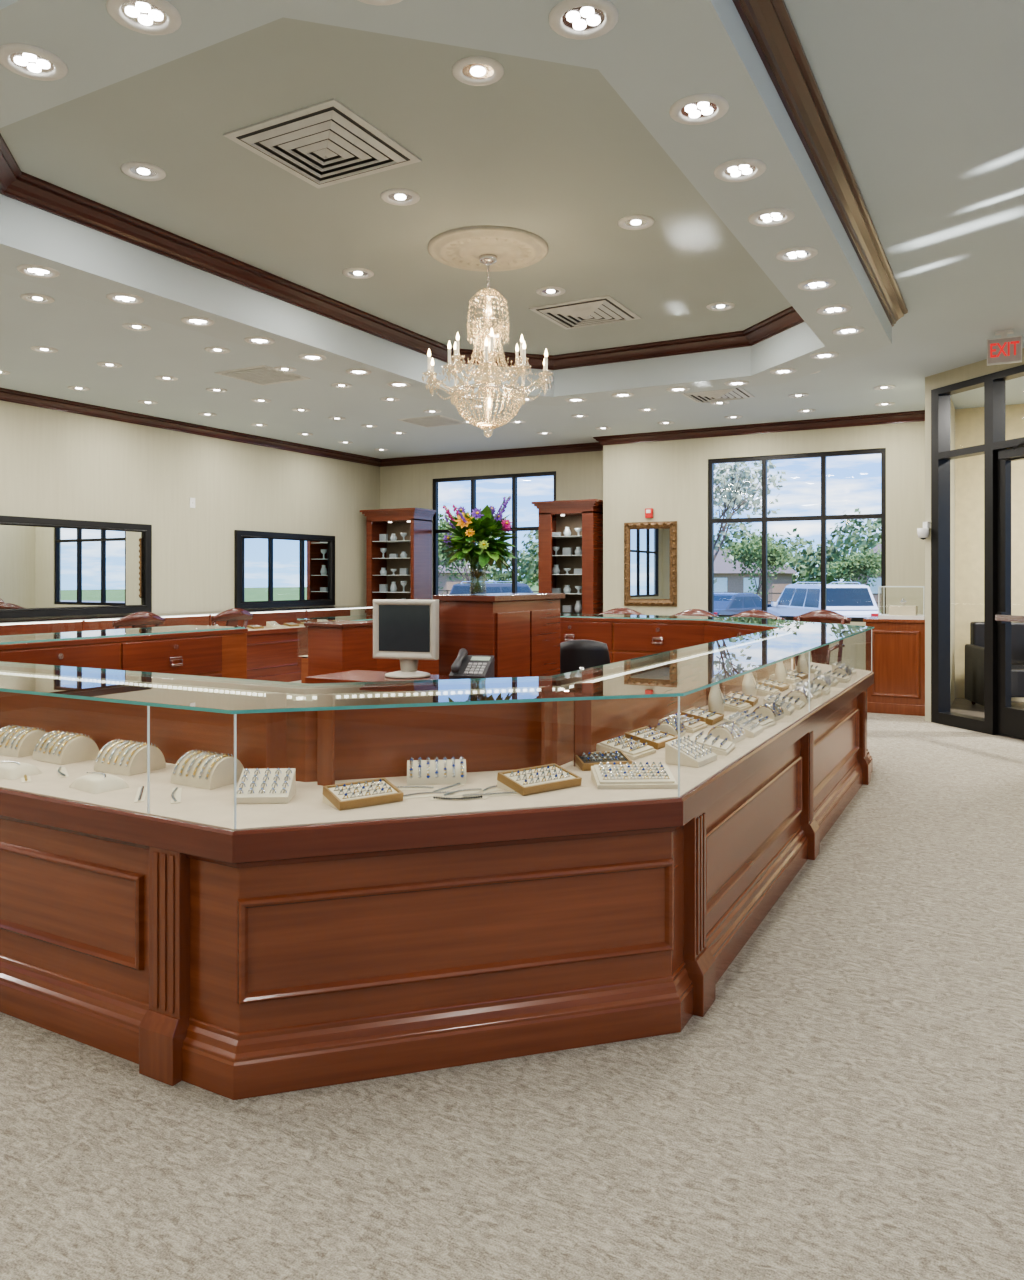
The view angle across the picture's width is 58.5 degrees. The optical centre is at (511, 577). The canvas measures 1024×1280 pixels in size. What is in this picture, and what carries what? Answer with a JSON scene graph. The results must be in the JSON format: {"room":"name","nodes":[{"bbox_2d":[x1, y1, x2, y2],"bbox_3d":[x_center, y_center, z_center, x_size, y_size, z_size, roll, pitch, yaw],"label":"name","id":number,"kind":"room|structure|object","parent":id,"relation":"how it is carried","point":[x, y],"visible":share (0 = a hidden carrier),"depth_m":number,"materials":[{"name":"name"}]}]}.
{"room":"shop","nodes":[
{"label":"shop","id":0,"kind":"room"},
{"bbox_2d":[0,400,379,619],"bbox_3d":[-5.477,-0.350,8.123,0.150,3.300,13.950,0,0,29],"label":"wall","id":1,"kind":"structure","parent":0,"point":[55,464],"depth_m":10.85,"materials":[{"name":"paint"}]},
{"bbox_2d":[0,515,151,617],"bbox_3d":[-5.021,-0.107,8.739,0.052,0.995,3.780,0,0,29],"label":"framed mirror","id":2,"kind":"object","parent":1,"relation":"attached to","point":[49,567],"visible":0.86,"depth_m":9.55,"materials":[{"name":"mirror"}]},
{"bbox_2d":[235,530,334,608],"bbox_3d":[-3.025,-0.107,12.366,0.052,0.995,1.900,0,0,29],"label":"framed mirror","id":3,"kind":"object","parent":1,"relation":"attached to","point":[273,569],"visible":0.93,"depth_m":12.29,"materials":[{"name":"mirror"}]},
{"bbox_2d":[380,451,602,599],"bbox_3d":[-0.286,-0.350,13.313,3.940,3.300,0.150,0,0,29],"label":"wall","id":4,"kind":"structure","parent":0,"point":[579,476],"depth_m":13.26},
{"bbox_2d":[433,471,555,594],"bbox_3d":[-0.265,-0.495,13.278,2.070,1.990,0.070,0,0,29],"label":"window","id":5,"kind":"structure","parent":4,"relation":"in","point":[514,477],"depth_m":13.39,"materials":[{"name":"brown metal"}]},
{"bbox_2d":[0,680,1023,1279],"bbox_3d":[-0.225,1.300,5.232,11.840,0.001,13.950,0,0,29],"label":"floor","id":6,"kind":"structure","parent":0,"point":[847,1102],"depth_m":2.15,"materials":[{"name":"carpet"}]},
{"bbox_2d":[113,612,165,628],"bbox_3d":[-3.511,0.799,8.211,0.590,1.003,0.540,0,0,29],"label":"chair","id":7,"kind":"object","parent":6,"relation":"on","point":[138,619],"visible":0.3,"depth_m":8.06,"materials":[{"name":"brown wood"}]},
{"bbox_2d":[0,606,372,681],"bbox_3d":[-4.059,0.852,9.768,0.637,0.897,8.040,0,0,29],"label":"counter","id":8,"kind":"object","parent":6,"relation":"on","point":[272,653],"visible":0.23,"depth_m":11.12,"materials":[{"name":"red wood"}]},
{"bbox_2d":[211,608,253,628],"bbox_3d":[-2.980,0.799,9.174,0.590,1.003,0.540,0,0,29],"label":"chair","id":9,"kind":"object","parent":6,"relation":"on","point":[232,615],"visible":0.27,"depth_m":9.03,"materials":[{"name":"brown leather"}]},
{"bbox_2d":[304,620,376,683],"bbox_3d":[-1.246,0.812,6.736,0.360,0.975,0.440,0,0,29],"label":"pedestal","id":10,"kind":"object","parent":6,"relation":"on","point":[343,645],"visible":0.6,"depth_m":6.58,"materials":[{"name":"red wood"}]},
{"bbox_2d":[305,670,448,683],"bbox_3d":[-0.529,0.932,5.125,1.230,0.735,0.470,0,0,29],"label":"desk","id":11,"kind":"object","parent":6,"relation":"on","point":[354,675],"visible":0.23,"depth_m":5.19,"materials":[{"name":"red wood"}]},
{"bbox_2d":[373,599,438,677],"bbox_3d":[-0.599,0.343,5.249,0.390,0.440,0.260,0,0,17],"label":"computer monitor","id":12,"kind":"object","parent":11,"relation":"on","point":[406,630],"visible":1,"depth_m":5.20,"materials":[{"name":"beige plastic"}]},
{"bbox_2d":[449,648,494,678],"bbox_3d":[-0.220,0.474,4.989,0.200,0.173,0.227,0,0,14],"label":"desk phone","id":13,"kind":"object","parent":11,"relation":"on","point":[465,666],"visible":0.99,"depth_m":4.96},
{"bbox_2d":[360,508,435,614],"bbox_3d":[-1.697,0.145,13.610,1.000,2.310,0.550,0,0,29],"label":"display shelf","id":14,"kind":"object","parent":6,"relation":"on","point":[399,540],"visible":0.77,"depth_m":13.62,"materials":[{"name":"red wood"}]},
{"bbox_2d":[0,613,873,1099],"bbox_3d":[-0.329,0.814,5.478,4.244,0.972,6.024,0,0,29],"label":"display counter","id":15,"kind":"object","parent":6,"relation":"on","point":[207,941],"depth_m":2.58,"materials":[{"name":"brown wood"}]},
{"bbox_2d":[0,761,41,779],"bbox_3d":[-1.595,0.605,2.910,0.150,0.042,0.110,0,0,23],"label":"pillow","id":16,"kind":"object","parent":15,"relation":"on","point":[10,770],"visible":1,"depth_m":2.88,"materials":[{"name":"white fabric"}]},
{"bbox_2d":[0,725,47,756],"bbox_3d":[-1.763,0.579,3.288,0.170,0.093,0.154,0,0,27],"label":"display","id":17,"kind":"object","parent":15,"relation":"on","point":[15,741],"visible":0.89,"depth_m":3.23,"materials":[{"name":"beige fabric"}]},
{"bbox_2d":[32,730,98,764],"bbox_3d":[-1.544,0.579,3.167,0.170,0.093,0.154,0,0,33],"label":"display","id":18,"kind":"object","parent":15,"relation":"on","point":[61,747],"visible":1,"depth_m":3.12,"materials":[{"name":"beige fabric"}]},
{"bbox_2d":[69,772,128,793],"bbox_3d":[-1.234,0.605,2.734,0.150,0.042,0.110,0,0,37],"label":"pillow","id":19,"kind":"object","parent":15,"relation":"on","point":[95,783],"visible":1,"depth_m":2.70,"materials":[{"name":"white fabric"}]},
{"bbox_2d":[21,766,181,803],"bbox_3d":[-1.394,0.621,2.855,1.127,0.008,0.210,0,0,29],"label":"necklaces","id":20,"kind":"object","parent":15,"relation":"on","point":[176,792],"visible":0.94,"depth_m":2.67,"materials":[{"name":"silver metal"}]},
{"bbox_2d":[94,739,165,775],"bbox_3d":[-1.251,0.579,2.994,0.170,0.093,0.154,0,0,29],"label":"display","id":21,"kind":"object","parent":15,"relation":"on","point":[123,757],"visible":0.96,"depth_m":2.95,"materials":[{"name":"beige fabric"}]},
{"bbox_2d":[171,749,243,789],"bbox_3d":[-0.932,0.579,2.807,0.170,0.093,0.154,0,0,30],"label":"display","id":22,"kind":"object","parent":15,"relation":"on","point":[195,768],"visible":0.96,"depth_m":2.76,"materials":[{"name":"beige fabric"}]},
{"bbox_2d":[233,768,295,803],"bbox_3d":[-0.699,0.585,2.588,0.150,0.081,0.110,0,0,-3],"label":"stand","id":23,"kind":"object","parent":15,"relation":"on","point":[277,785],"visible":1,"depth_m":2.57,"materials":[{"name":"beige fabric"}]},
{"bbox_2d":[322,778,402,810],"bbox_3d":[-0.417,0.600,2.557,0.190,0.051,0.122,0,0,-34],"label":"tray","id":24,"kind":"object","parent":15,"relation":"on","point":[358,794],"visible":1,"depth_m":2.54,"materials":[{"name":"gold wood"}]},
{"bbox_2d":[407,756,466,784],"bbox_3d":[-0.233,0.589,2.822,0.180,0.074,0.122,0,0,-6],"label":"display","id":25,"kind":"object","parent":15,"relation":"on","point":[453,771],"visible":1,"depth_m":2.78,"materials":[{"name":"beige fabric"}]},
{"bbox_2d":[396,782,518,799],"bbox_3d":[-0.169,0.621,2.672,0.376,0.008,0.211,0,0,-14],"label":"bracelets","id":26,"kind":"object","parent":15,"relation":"on","point":[445,795],"visible":0.94,"depth_m":2.64,"materials":[{"name":"silver metal"}]},
{"bbox_2d":[497,763,581,795],"bbox_3d":[0.083,0.599,2.739,0.220,0.052,0.132,0,0,-37],"label":"tray","id":27,"kind":"object","parent":15,"relation":"on","point":[549,777],"visible":1,"depth_m":2.71,"materials":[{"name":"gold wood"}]},
{"bbox_2d":[573,750,631,770],"bbox_3d":[0.299,0.602,3.030,0.170,0.048,0.103,0,0,-14],"label":"tray","id":28,"kind":"object","parent":15,"relation":"on","point":[584,763],"visible":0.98,"depth_m":3.01,"materials":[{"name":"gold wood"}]},
{"bbox_2d":[596,734,655,759],"bbox_3d":[0.406,0.596,3.247,0.149,0.058,0.170,0,0,35],"label":"tray","id":29,"kind":"object","parent":15,"relation":"on","point":[634,750],"visible":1,"depth_m":3.21,"materials":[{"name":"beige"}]},
{"bbox_2d":[591,762,677,788],"bbox_3d":[0.370,0.597,2.786,0.240,0.057,0.150,0,0,-3],"label":"tray","id":30,"kind":"object","parent":15,"relation":"on","point":[628,776],"visible":1,"depth_m":2.75,"materials":[{"name":"beige fabric"}]},
{"bbox_2d":[624,726,677,749],"bbox_3d":[0.525,0.599,3.441,0.142,0.054,0.180,0,0,34],"label":"tray","id":31,"kind":"object","parent":15,"relation":"on","point":[657,739],"visible":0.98,"depth_m":3.41,"materials":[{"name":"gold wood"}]},
{"bbox_2d":[654,717,685,736],"bbox_3d":[0.622,0.592,3.614,0.113,0.068,0.150,0,0,22],"label":"display","id":32,"kind":"object","parent":15,"relation":"on","point":[670,725],"visible":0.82,"depth_m":3.56,"materials":[{"name":"beige fabric"}]},
{"bbox_2d":[659,713,707,732],"bbox_3d":[0.712,0.596,3.797,0.149,0.058,0.170,0,0,31],"label":"tray","id":33,"kind":"object","parent":15,"relation":"on","point":[691,725],"visible":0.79,"depth_m":3.77,"materials":[{"name":"beige fabric"}]},
{"bbox_2d":[665,735,716,767],"bbox_3d":[0.611,0.587,3.114,0.120,0.077,0.160,0,0,34],"label":"stand","id":34,"kind":"object","parent":15,"relation":"on","point":[692,754],"visible":0.97,"depth_m":3.08,"materials":[{"name":"beige fabric"}]},
{"bbox_2d":[681,707,723,724],"bbox_3d":[0.832,0.599,3.988,0.142,0.054,0.180,0,0,28],"label":"tray","id":35,"kind":"object","parent":15,"relation":"on","point":[709,717],"visible":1,"depth_m":3.96,"materials":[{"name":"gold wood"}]},
{"bbox_2d":[690,731,734,755],"bbox_3d":[0.722,0.596,3.324,0.149,0.058,0.170,0,0,23],"label":"tray","id":36,"kind":"object","parent":15,"relation":"on","point":[718,746],"visible":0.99,"depth_m":3.29,"materials":[{"name":"beige fabric"}]},
{"bbox_2d":[708,681,724,713],"bbox_3d":[0.939,0.542,4.177,0.076,0.166,0.133,0,0,31],"label":"bust","id":37,"kind":"object","parent":15,"relation":"on","point":[716,702],"visible":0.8,"depth_m":4.14,"materials":[{"name":"beige fabric"}]},
{"bbox_2d":[708,721,744,743],"bbox_3d":[0.825,0.592,3.523,0.113,0.068,0.150,0,0,32],"label":"display","id":38,"kind":"object","parent":15,"relation":"on","point":[733,731],"visible":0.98,"depth_m":3.47,"materials":[{"name":"beige fabric"}]},
{"bbox_2d":[723,695,751,711],"bbox_3d":[1.048,0.596,4.375,0.150,0.058,0.170,0,0,32],"label":"tray","id":39,"kind":"object","parent":15,"relation":"on","point":[731,704],"visible":0.77,"depth_m":4.32,"materials":[{"name":"beige fabric"}]},
{"bbox_2d":[726,691,758,706],"bbox_3d":[1.143,0.599,4.549,0.142,0.054,0.180,0,0,22],"label":"tray","id":40,"kind":"object","parent":15,"relation":"on","point":[752,700],"visible":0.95,"depth_m":4.54,"materials":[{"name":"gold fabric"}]},
{"bbox_2d":[724,712,762,737],"bbox_3d":[0.932,0.587,3.679,0.120,0.077,0.160,0,0,28],"label":"stand","id":41,"kind":"object","parent":15,"relation":"on","point":[751,729],"visible":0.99,"depth_m":3.65,"materials":[{"name":"beige fabric"}]},
{"bbox_2d":[742,670,756,696],"bbox_3d":[1.240,0.542,4.750,0.076,0.166,0.133,0,0,35],"label":"bust","id":42,"kind":"object","parent":15,"relation":"on","point":[749,685],"visible":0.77,"depth_m":4.72,"materials":[{"name":"beige fabric"}]},
{"bbox_2d":[739,710,775,729],"bbox_3d":[1.018,0.596,3.871,0.149,0.058,0.170,0,0,33],"label":"tray","id":43,"kind":"object","parent":15,"relation":"on","point":[765,722],"visible":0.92,"depth_m":3.85,"materials":[{"name":"white fabric"}]},
{"bbox_2d":[753,702,783,720],"bbox_3d":[1.140,0.592,4.068,0.113,0.068,0.150,0,0,32],"label":"display","id":44,"kind":"object","parent":15,"relation":"on","point":[774,711],"visible":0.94,"depth_m":4.02,"materials":[{"name":"beige fabric"}]},
{"bbox_2d":[758,679,789,691],"bbox_3d":[1.469,0.599,5.136,0.142,0.054,0.180,0,0,29],"label":"tray","id":45,"kind":"object","parent":15,"relation":"on","point":[781,686],"visible":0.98,"depth_m":5.11,"materials":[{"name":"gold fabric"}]},
{"bbox_2d":[763,694,794,714],"bbox_3d":[1.245,0.587,4.259,0.120,0.077,0.160,0,0,24],"label":"stand","id":46,"kind":"object","parent":15,"relation":"on","point":[788,709],"visible":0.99,"depth_m":4.23,"materials":[{"name":"beige fabric"}]},
{"bbox_2d":[775,661,787,682],"bbox_3d":[1.571,0.542,5.328,0.076,0.166,0.133,0,0,24],"label":"bust","id":47,"kind":"object","parent":15,"relation":"on","point":[780,673],"visible":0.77,"depth_m":5.29,"materials":[{"name":"beige fabric"}]},
{"bbox_2d":[787,687,811,703],"bbox_3d":[1.459,0.592,4.643,0.113,0.068,0.150,0,0,28],"label":"display","id":48,"kind":"object","parent":15,"relation":"on","point":[802,693],"visible":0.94,"depth_m":4.58,"materials":[{"name":"beige fabric"}]},
{"bbox_2d":[433,593,564,677],"bbox_3d":[-0.056,0.700,5.670,0.425,1.200,0.930,0,0,29],"label":"cabinet","id":49,"kind":"object","parent":6,"relation":"on","point":[521,631],"visible":0.47,"depth_m":5.36,"materials":[{"name":"red wood"}]},
{"bbox_2d":[436,495,518,591],"bbox_3d":[-0.197,-0.201,5.479,0.475,0.597,0.537,0,0,14],"label":"flower vase","id":50,"kind":"object","parent":49,"relation":"on","point":[482,527],"visible":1,"depth_m":5.38,"materials":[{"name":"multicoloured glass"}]},
{"bbox_2d":[531,499,602,616],"bbox_3d":[0.809,0.140,12.254,0.940,2.320,0.570,0,0,29],"label":"display cabinet","id":51,"kind":"object","parent":6,"relation":"on","point":[570,532],"visible":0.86,"depth_m":12.19,"materials":[{"name":"red wood"}]},
{"bbox_2d":[560,640,609,673],"bbox_3d":[0.494,0.860,6.453,0.522,0.879,0.571,0,0,9],"label":"office chair","id":52,"kind":"object","parent":6,"relation":"on","point":[575,655],"visible":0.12,"depth_m":6.19,"materials":[{"name":"black leather"}]},
{"bbox_2d":[671,609,718,618],"bbox_3d":[1.608,0.799,8.549,0.540,1.003,0.590,0,0,35],"label":"chair","id":53,"kind":"object","parent":6,"relation":"on","point":[691,612],"visible":0.06,"depth_m":8.76,"materials":[{"name":"leather"}]},
{"bbox_2d":[730,610,784,623],"bbox_3d":[2.143,0.799,8.255,0.540,1.003,0.590,0,0,26],"label":"chair","id":54,"kind":"object","parent":6,"relation":"on","point":[751,613],"visible":0.12,"depth_m":8.47,"materials":[{"name":"brown wood"}]},
{"bbox_2d":[793,610,850,664],"bbox_3d":[2.744,0.799,8.379,0.540,1.003,0.590,0,0,40],"label":"chair","id":55,"kind":"object","parent":6,"relation":"on","point":[821,655],"visible":0.26,"depth_m":8.50,"materials":[{"name":"brown wood"}]},
{"bbox_2d":[863,617,924,715],"bbox_3d":[3.791,0.848,8.980,0.562,0.905,0.600,0,0,29],"label":"base cabinet","id":56,"kind":"object","parent":6,"relation":"on","point":[898,645],"visible":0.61,"depth_m":8.73,"materials":[{"name":"brown wood"}]},
{"bbox_2d":[878,586,924,619],"bbox_3d":[3.836,0.238,8.961,0.410,0.314,0.410,0,0,29],"label":"glass case","id":57,"kind":"object","parent":56,"relation":"on","point":[895,612],"visible":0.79,"depth_m":8.87,"materials":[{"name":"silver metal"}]},
{"bbox_2d":[0,0,1023,458],"bbox_3d":[0.374,-1.890,4.931,13.700,0.120,14.400,0,0,29],"label":"ceiling","id":58,"kind":"structure","parent":0,"point":[923,99],"depth_m":6.45,"materials":[{"name":"paint"}]},
{"bbox_2d":[0,43,67,80],"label":"recessed light","id":59,"kind":"object","parent":58,"relation":"in","point":[25,60],"depth_m":2.83,"materials":[{"name":"silver metal"}]},
{"bbox_2d":[20,293,54,303],"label":"recessed light","id":60,"kind":"object","parent":58,"relation":"in","point":[35,298],"depth_m":5.96,"materials":[{"name":"silver metal"}]},
{"bbox_2d":[17,264,59,277],"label":"recessed light","id":61,"kind":"object","parent":58,"relation":"in","point":[33,270],"depth_m":4.75,"materials":[{"name":"silver metal"}]},
{"bbox_2d":[106,293,143,303],"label":"recessed light","id":62,"kind":"object","parent":58,"relation":"in","point":[124,298],"depth_m":5.21,"materials":[{"name":"silver metal"}]},
{"bbox_2d":[121,162,165,180],"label":"recessed light","id":63,"kind":"object","parent":58,"relation":"in","point":[143,171],"depth_m":4.35,"materials":[{"name":"silver metal"}]},
{"bbox_2d":[106,0,181,34],"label":"recessed light","id":64,"kind":"object","parent":58,"relation":"in","point":[148,17],"depth_m":2.59,"materials":[{"name":"silver metal"}]},
{"bbox_2d":[181,316,214,325],"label":"recessed light","id":65,"kind":"object","parent":58,"relation":"in","point":[190,320],"depth_m":5.67,"materials":[{"name":"silver metal"}]},
{"bbox_2d":[244,336,274,344],"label":"recessed light","id":66,"kind":"object","parent":58,"relation":"in","point":[256,340],"depth_m":6.13,"materials":[{"name":"silver metal"}]},
{"bbox_2d":[214,365,310,385],"bbox_3d":[-2.247,-1.824,8.257,0.600,0.012,0.600,0,0,29],"label":"return grille","id":67,"kind":"object","parent":58,"relation":"in","point":[262,375],"depth_m":8.21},
{"bbox_2d":[342,268,373,278],"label":"recessed light","id":68,"kind":"object","parent":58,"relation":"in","point":[356,273],"depth_m":5.80,"materials":[{"name":"silver metal"}]},
{"bbox_2d":[0,17,791,354],"bbox_3d":[-0.142,-1.980,5.341,3.600,0.080,5.780,0,0,29],"label":"ceiling tray","id":69,"kind":"object","parent":58,"relation":"attached to","point":[551,151],"depth_m":4.52,"materials":[{"name":"paint"}]},
{"bbox_2d":[223,98,421,188],"bbox_3d":[-0.840,-1.917,4.115,0.620,0.046,0.620,0,0,29],"label":"air diffuser","id":70,"kind":"object","parent":69,"relation":"in","point":[326,143],"depth_m":4.04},
{"bbox_2d":[428,226,547,271],"bbox_3d":[-0.141,-1.915,5.385,0.710,0.050,0.710,0,0,29],"label":"ceiling medallion","id":71,"kind":"object","parent":69,"relation":"attached to","point":[460,248],"depth_m":5.30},
{"bbox_2d":[529,295,640,329],"bbox_3d":[0.542,-1.917,6.688,0.620,0.046,0.620,0,0,29],"label":"air diffuser","id":72,"kind":"object","parent":69,"relation":"in","point":[600,310],"depth_m":6.60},
{"bbox_2d":[381,188,419,205],"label":"recessed light","id":73,"kind":"object","parent":58,"relation":"in","point":[396,196],"depth_m":4.64,"materials":[{"name":"silver metal"}]},
{"bbox_2d":[397,415,466,427],"bbox_3d":[-0.921,-1.824,10.666,0.600,0.012,0.600,0,0,29],"label":"return grille","id":74,"kind":"object","parent":58,"relation":"in","point":[437,420],"depth_m":10.62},
{"bbox_2d":[0,0,891,405],"bbox_3d":[-0.142,-1.800,5.341,3.920,0.400,6.100,0,0,29],"label":"soffit","id":75,"kind":"object","parent":58,"relation":"attached to","point":[657,54],"depth_m":3.78,"materials":[{"name":"paint"}]},
{"bbox_2d":[452,56,503,85],"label":"recessed light","id":76,"kind":"object","parent":58,"relation":"in","point":[477,70],"depth_m":3.49,"materials":[{"name":"silver metal"}]},
{"bbox_2d":[448,317,525,400],"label":"crystal chandelier","id":77,"kind":"object","parent":58,"relation":"hanging from","point":[485,357],"depth_m":5.31,"materials":[{"name":"glass"}]},
{"bbox_2d":[470,254,506,306],"label":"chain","id":78,"kind":"object","parent":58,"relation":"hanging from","point":[488,259],"depth_m":5.36,"materials":[{"name":"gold metal"}]},
{"bbox_2d":[536,286,564,296],"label":"recessed light","id":79,"kind":"object","parent":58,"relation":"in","point":[550,291],"depth_m":6.17,"materials":[{"name":"silver metal"}]},
{"bbox_2d":[549,0,618,39],"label":"recessed light","id":80,"kind":"object","parent":58,"relation":"in","point":[588,18],"depth_m":2.60,"materials":[{"name":"silver metal"}]},
{"bbox_2d":[618,215,654,229],"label":"recessed light","id":81,"kind":"object","parent":58,"relation":"in","point":[633,222],"depth_m":4.97,"materials":[{"name":"silver metal"}]},
{"bbox_2d":[669,94,728,124],"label":"recessed light","id":82,"kind":"object","parent":58,"relation":"in","point":[698,109],"depth_m":3.11,"materials":[{"name":"silver metal"}]},
{"bbox_2d":[682,388,754,402],"bbox_3d":[2.038,-1.807,9.094,0.600,0.046,0.600,0,0,29],"label":"air diffuser","id":83,"kind":"object","parent":58,"relation":"in","point":[735,393],"depth_m":9.03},
{"bbox_2d":[714,158,765,181],"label":"recessed light","id":84,"kind":"object","parent":58,"relation":"in","point":[743,169],"depth_m":3.57,"materials":[{"name":"silver metal"}]},
{"bbox_2d":[748,208,794,226],"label":"recessed light","id":85,"kind":"object","parent":58,"relation":"in","point":[768,217],"depth_m":4.04,"materials":[{"name":"silver metal"}]},
{"bbox_2d":[776,247,817,261],"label":"recessed light","id":86,"kind":"object","parent":58,"relation":"in","point":[794,254],"depth_m":4.50,"materials":[{"name":"silver metal"}]},
{"bbox_2d":[798,278,835,290],"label":"recessed light","id":87,"kind":"object","parent":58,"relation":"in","point":[817,284],"depth_m":4.96,"materials":[{"name":"silver metal"}]},
{"bbox_2d":[816,304,851,314],"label":"recessed light","id":88,"kind":"object","parent":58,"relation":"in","point":[835,309],"depth_m":5.42,"materials":[{"name":"silver metal"}]},
{"bbox_2d":[832,326,864,334],"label":"recessed light","id":89,"kind":"object","parent":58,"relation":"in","point":[849,330],"depth_m":5.88,"materials":[{"name":"silver metal"}]},
{"bbox_2d":[987,329,1021,365],"bbox_3d":[3.652,-1.710,6.779,0.230,0.240,0.060,0,0,29],"label":"exit sign","id":90,"kind":"object","parent":58,"relation":"hanging from","point":[1003,350],"visible":1,"depth_m":6.76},
{"bbox_2d":[603,404,1023,701],"bbox_3d":[5.297,-0.350,9.726,9.300,3.300,0.150,0,0,29],"label":"wall","id":91,"kind":"structure","parent":0,"point":[670,477],"depth_m":10.39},
{"bbox_2d":[0,0,924,466],"bbox_3d":[-0.225,-1.833,5.232,11.840,0.214,13.950,0,0,29],"label":"crown molding","id":92,"kind":"structure","parent":91,"relation":"attached to","point":[16,184],"depth_m":5.78,"materials":[{"name":"brown wood"}]},
{"bbox_2d":[624,521,676,605],"bbox_3d":[1.738,-0.177,11.557,0.700,1.065,0.075,0,0,29],"label":"wall mirror","id":93,"kind":"object","parent":91,"relation":"attached to","point":[650,548],"visible":1,"depth_m":11.56,"materials":[{"name":"gold metal"}]},
{"bbox_2d":[708,448,885,621],"bbox_3d":[3.325,-0.480,10.789,2.040,1.960,0.070,0,0,29],"label":"window","id":94,"kind":"structure","parent":91,"relation":"in","point":[764,519],"depth_m":10.88,"materials":[{"name":"brown metal"}]},
{"bbox_2d":[950,396,954,706],"bbox_3d":[4.285,-0.350,9.123,0.150,3.300,1.878,0,0,29],"label":"wall","id":95,"kind":"structure","parent":0,"point":[952,409],"depth_m":9.50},
{"bbox_2d":[925,348,1023,721],"bbox_3d":[4.611,-0.350,5.696,0.150,3.300,5.544,0,0,-16],"label":"wall","id":96,"kind":"structure","parent":0,"point":[977,369],"depth_m":8.28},
{"bbox_2d":[931,365,1023,734],"bbox_3d":[4.105,-0.199,7.376,0.130,2.997,1.860,0,0,-16],"label":"door frame","id":97,"kind":"structure","parent":96,"relation":"in","point":[993,384],"depth_m":8.08,"materials":[{"name":"brown metal"}]},
{"bbox_2d":[995,442,1023,738],"bbox_3d":[4.101,0.106,7.052,0.259,2.369,1.050,0,0,-16],"label":"door","id":98,"kind":"structure","parent":97,"relation":"attached to","point":[1010,720],"depth_m":7.50,"materials":[{"name":"brown metal"}]},
{"bbox_2d":[950,698,1023,740],"bbox_3d":[5.605,1.300,6.161,5.320,0.001,5.800,0,0,29],"label":"floor","id":99,"kind":"structure","parent":0,"point":[959,705],"depth_m":9.18,"materials":[{"name":"stone"}]},
{"bbox_2d":[965,622,1023,705],"bbox_3d":[4.975,0.875,9.087,0.720,0.850,0.620,0,0,9],"label":"armchair","id":100,"kind":"object","parent":99,"relation":"on","point":[974,651],"visible":0.56,"depth_m":9.24,"materials":[{"name":"black leather"}]},
{"label":"outside","id":101,"kind":"structure","parent":0,"visible":0},
{"bbox_2d":[489,582,879,610],"bbox_3d":[3.131,1.980,192.328,420.000,0.001,460.000,0,0,29],"label":"ground","id":102,"kind":"structure","parent":101,"point":[536,587],"depth_m":212.90,"materials":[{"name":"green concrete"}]},
{"bbox_2d":[438,512,479,582],"bbox_3d":[-2.457,-0.575,42.377,3.674,5.118,3.473,0,0,-41],"label":"tree","id":103,"kind":"object","parent":102,"relation":"on","point":[443,523],"visible":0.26,"depth_m":41.88,"materials":[{"name":"green plant"}]},
{"bbox_2d":[438,560,489,594],"bbox_3d":[-7.685,-0.070,77.285,9.800,4.100,6.800,0,0,29],"label":"house","id":104,"kind":"structure","parent":102,"relation":"on","point":[446,584],"depth_m":73.13,"materials":[{"name":"brick"}]},
{"bbox_2d":[449,581,533,594],"bbox_3d":[-0.383,1.051,35.595,2.120,1.856,4.727,0,0,39],"label":"suv","id":105,"kind":"object","parent":102,"relation":"on","point":[460,588],"visible":0.21,"depth_m":34.30,"materials":[{"name":"paint"}]},
{"bbox_2d":[470,508,880,588],"bbox_3d":[6.434,-2.280,88.996,130.380,8.521,17.560,0,0,29],"label":"tree line","id":106,"kind":"object","parent":102,"relation":"on","point":[807,569],"visible":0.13,"depth_m":80.78,"materials":[{"name":"green plant"}]},
{"bbox_2d":[714,593,773,614],"bbox_3d":[8.488,1.270,34.707,4.527,1.419,1.980,0,0,-41],"label":"car","id":107,"kind":"object","parent":102,"relation":"on","point":[724,603],"visible":0.19,"depth_m":33.64,"materials":[{"name":"paint"}]},
{"bbox_2d":[714,460,787,583],"bbox_3d":[5.327,-0.827,24.606,4.007,5.623,5.437,0,0,29],"label":"tree","id":108,"kind":"object","parent":102,"relation":"on","point":[730,487],"visible":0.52,"depth_m":23.86,"materials":[{"name":"green plant"}]},
{"bbox_2d":[714,549,798,606],"bbox_3d":[15.531,-0.020,64.506,7.800,4.000,6.800,0,0,29],"label":"house","id":109,"kind":"structure","parent":102,"relation":"on","point":[728,580],"depth_m":61.59,"materials":[{"name":"brick"}]},
{"bbox_2d":[720,529,800,594],"bbox_3d":[11.804,-0.213,44.029,3.007,4.392,3.972,0,0,-26],"label":"tree","id":110,"kind":"object","parent":102,"relation":"on","point":[748,553],"visible":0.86,"depth_m":43.40,"materials":[{"name":"green plant"}]},
{"bbox_2d":[767,582,879,616],"bbox_3d":[9.802,1.051,29.419,2.120,1.856,4.727,0,0,-6],"label":"suv","id":111,"kind":"object","parent":102,"relation":"on","point":[848,600],"visible":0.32,"depth_m":27.44,"materials":[{"name":"paint"}]},
{"bbox_2d":[827,545,880,586],"bbox_3d":[17.993,0.132,47.231,3.226,3.702,3.099,0,0,22],"label":"tree","id":112,"kind":"object","parent":102,"relation":"on","point":[867,563],"visible":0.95,"depth_m":46.71,"materials":[{"name":"green plant"}]},
{"bbox_2d":[853,544,880,609],"bbox_3d":[26.043,-0.120,58.720,7.800,4.200,6.800,0,0,29],"label":"house","id":113,"kind":"structure","parent":102,"relation":"on","point":[877,583],"depth_m":57.12,"materials":[{"name":"brick"}]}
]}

